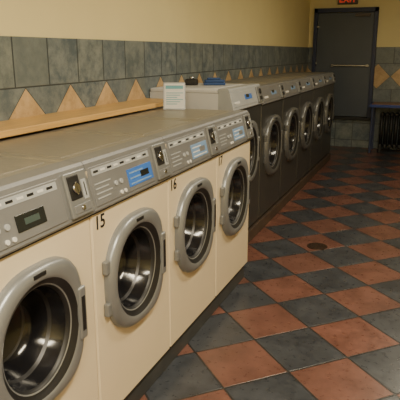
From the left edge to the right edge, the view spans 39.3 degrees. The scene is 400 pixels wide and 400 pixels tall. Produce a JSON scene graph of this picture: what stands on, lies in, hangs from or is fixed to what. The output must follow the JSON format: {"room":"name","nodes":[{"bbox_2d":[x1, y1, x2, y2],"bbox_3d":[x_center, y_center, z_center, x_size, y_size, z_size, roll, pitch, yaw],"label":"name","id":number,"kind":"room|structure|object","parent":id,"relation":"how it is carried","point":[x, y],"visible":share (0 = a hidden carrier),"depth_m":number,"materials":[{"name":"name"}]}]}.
{"room":"laundry","nodes":[
{"label":"laundry","id":0,"kind":"room"},
{"bbox_2d":[0,0,310,46],"bbox_3d":[-0.616,-0.882,3.888,0.100,2.900,13.120,6,16,21],"label":"wall","id":1,"kind":"structure","parent":0,"point":[235,22],"depth_m":4.46,"materials":[{"name":"yellow paint"}]},
{"bbox_2d":[0,98,162,138],"bbox_3d":[-1.069,-0.174,2.379,0.266,0.202,4.140,6,16,21],"label":"wall shelf","id":2,"kind":"object","parent":1,"relation":"attached to","point":[13,127],"visible":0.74,"depth_m":3.08,"materials":[{"name":"brown wood"}]},
{"bbox_2d":[0,36,308,139],"bbox_3d":[-0.568,-0.279,4.016,0.012,1.668,12.900,6,16,21],"label":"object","id":3,"kind":"structure","parent":1,"relation":"attached to","point":[39,75],"depth_m":3.70,"materials":[{"name":"tile"}]},
{"bbox_2d":[140,146,399,399],"bbox_3d":[1.585,0.785,3.449,4.820,0.100,13.200,6,16,21],"label":"floor","id":4,"kind":"structure","parent":0,"point":[301,322],"depth_m":3.62,"materials":[{"name":"tile"}]},
{"bbox_2d":[0,157,98,399],"bbox_3d":[-0.818,0.448,1.958,0.726,1.107,0.657,6,16,21],"label":"washing machine","id":5,"kind":"object","parent":4,"relation":"on","point":[48,341],"visible":1,"depth_m":1.90,"materials":[{"name":"beige metal"}]},
{"bbox_2d":[0,131,171,399],"bbox_3d":[-0.570,0.292,2.549,0.726,1.107,0.657,6,16,21],"label":"washing machine","id":6,"kind":"object","parent":4,"relation":"on","point":[127,177],"visible":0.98,"depth_m":2.38,"materials":[{"name":"beige metal"}]},
{"bbox_2d":[48,117,220,347],"bbox_3d":[-0.321,0.136,3.140,0.726,1.107,0.657,6,16,21],"label":"washing machine","id":7,"kind":"object","parent":4,"relation":"on","point":[192,147],"visible":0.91,"depth_m":2.96,"materials":[{"name":"beige metal"}]},
{"bbox_2d":[123,266,243,399],"bbox_3d":[-0.603,0.874,2.717,0.655,0.102,3.300,6,16,21],"label":"plinth","id":8,"kind":"object","parent":4,"relation":"on","point":[147,381],"visible":0.22,"depth_m":3.07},
{"bbox_2d":[116,108,253,296],"bbox_3d":[-0.073,-0.020,3.732,0.726,1.107,0.657,6,16,21],"label":"washing machine","id":9,"kind":"object","parent":4,"relation":"on","point":[234,129],"visible":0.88,"depth_m":3.55,"materials":[{"name":"beige metal"}]},
{"bbox_2d":[163,82,184,109],"bbox_3d":[-0.175,-0.712,3.830,0.150,0.180,0.079,0,15,0],"label":"card","id":10,"kind":"object","parent":9,"relation":"on","point":[173,92],"visible":1,"depth_m":3.81,"materials":[{"name":"white paper"}]},
{"bbox_2d":[150,83,263,227],"bbox_3d":[0.092,-0.331,4.674,0.706,1.226,0.797,6,16,21],"label":"washing machine","id":11,"kind":"object","parent":4,"relation":"on","point":[249,97],"visible":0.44,"depth_m":4.40,"materials":[{"name":"silver metal"}]},
{"bbox_2d":[185,77,197,84],"bbox_3d":[-0.069,-0.972,4.572,0.100,0.067,0.070,3,15,10],"label":"pouch","id":12,"kind":"object","parent":11,"relation":"on","point":[191,81],"visible":0.99,"depth_m":4.54,"materials":[{"name":"black leather"}]},
{"bbox_2d":[203,77,225,84],"bbox_3d":[0.117,-0.976,4.605,0.180,0.058,0.140,0,15,-1],"label":"folded cloth","id":13,"kind":"object","parent":11,"relation":"on","point":[210,80],"visible":1,"depth_m":4.55,"materials":[{"name":"blue fabric"}]},
{"bbox_2d":[225,82,285,217],"bbox_3d":[0.389,-0.506,5.385,0.706,1.201,0.767,6,16,21],"label":"washing machine","id":14,"kind":"object","parent":4,"relation":"on","point":[271,132],"visible":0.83,"depth_m":5.23,"materials":[{"name":"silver metal"}]},
{"bbox_2d":[225,78,301,198],"bbox_3d":[0.680,-0.689,6.077,0.706,1.201,0.767,6,16,21],"label":"washing machine","id":15,"kind":"object","parent":4,"relation":"on","point":[290,121],"visible":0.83,"depth_m":5.90,"materials":[{"name":"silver metal"}]},
{"bbox_2d":[250,76,315,182],"bbox_3d":[0.970,-0.871,6.768,0.706,1.201,0.767,6,16,21],"label":"washing machine","id":16,"kind":"object","parent":4,"relation":"on","point":[306,116],"visible":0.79,"depth_m":6.59,"materials":[{"name":"silver metal"}]},
{"bbox_2d":[248,153,330,242],"bbox_3d":[0.801,-0.147,6.580,0.670,0.102,4.680,6,16,21],"label":"plinth","id":17,"kind":"object","parent":4,"relation":"on","point":[260,223],"visible":0.24,"depth_m":5.92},
{"bbox_2d":[265,74,326,169],"bbox_3d":[1.261,-1.054,7.460,0.706,1.201,0.767,6,16,21],"label":"washing machine","id":18,"kind":"object","parent":4,"relation":"on","point":[320,80],"visible":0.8,"depth_m":7.31,"materials":[{"name":"silver metal"}]},
{"bbox_2d":[279,72,335,158],"bbox_3d":[1.551,-1.237,8.151,0.706,1.201,0.767,6,16,21],"label":"washing machine","id":19,"kind":"object","parent":4,"relation":"on","point":[330,77],"visible":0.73,"depth_m":8.00,"materials":[{"name":"silver metal"}]},
{"bbox_2d":[307,243,327,249],"bbox_3d":[0.991,0.391,4.733,0.170,0.007,0.170,6,16,21],"label":"floor drain","id":20,"kind":"object","parent":4,"relation":"on","point":[316,246],"visible":1,"depth_m":4.72,"materials":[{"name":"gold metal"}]},
{"bbox_2d":[368,102,399,152],"bbox_3d":[3.765,-1.103,8.852,2.095,0.790,0.505,6,16,21],"label":"folding table","id":21,"kind":"object","parent":4,"relation":"on","point":[373,105],"visible":1,"depth_m":9.01,"materials":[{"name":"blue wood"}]},
{"bbox_2d":[378,112,399,151],"bbox_3d":[3.368,-1.086,9.082,0.881,0.640,0.160,6,16,21],"label":"radiator","id":22,"kind":"object","parent":4,"relation":"on","point":[392,114],"visible":1,"depth_m":9.13,"materials":[{"name":"black metal"}]},
{"bbox_2d":[308,0,399,116],"bbox_3d":[4.016,-2.194,8.852,4.620,2.900,0.120,6,16,21],"label":"wall","id":23,"kind":"structure","parent":0,"point":[388,35],"depth_m":9.06,"materials":[{"name":"yellow paint"}]},
{"bbox_2d":[312,7,378,120],"bbox_3d":[2.395,-2.267,9.391,1.030,1.815,0.099,6,16,21],"label":"door","id":24,"kind":"structure","parent":23,"relation":"in","point":[344,44],"depth_m":9.35,"materials":[{"name":"black metal"}]},
{"bbox_2d":[338,0,357,4],"bbox_3d":[2.415,-3.284,9.133,0.320,0.175,0.064,6,16,21],"label":"exit sign","id":25,"kind":"object","parent":23,"relation":"attached to","point":[340,2],"visible":1,"depth_m":9.12,"materials":[{"name":"red plastic"}]},
{"bbox_2d":[308,47,399,149],"bbox_3d":[3.997,-1.582,8.948,4.607,1.668,0.012,6,16,21],"label":"trim","id":26,"kind":"structure","parent":23,"relation":"attached to","point":[386,86],"depth_m":9.35,"materials":[{"name":"tile"}]}
]}

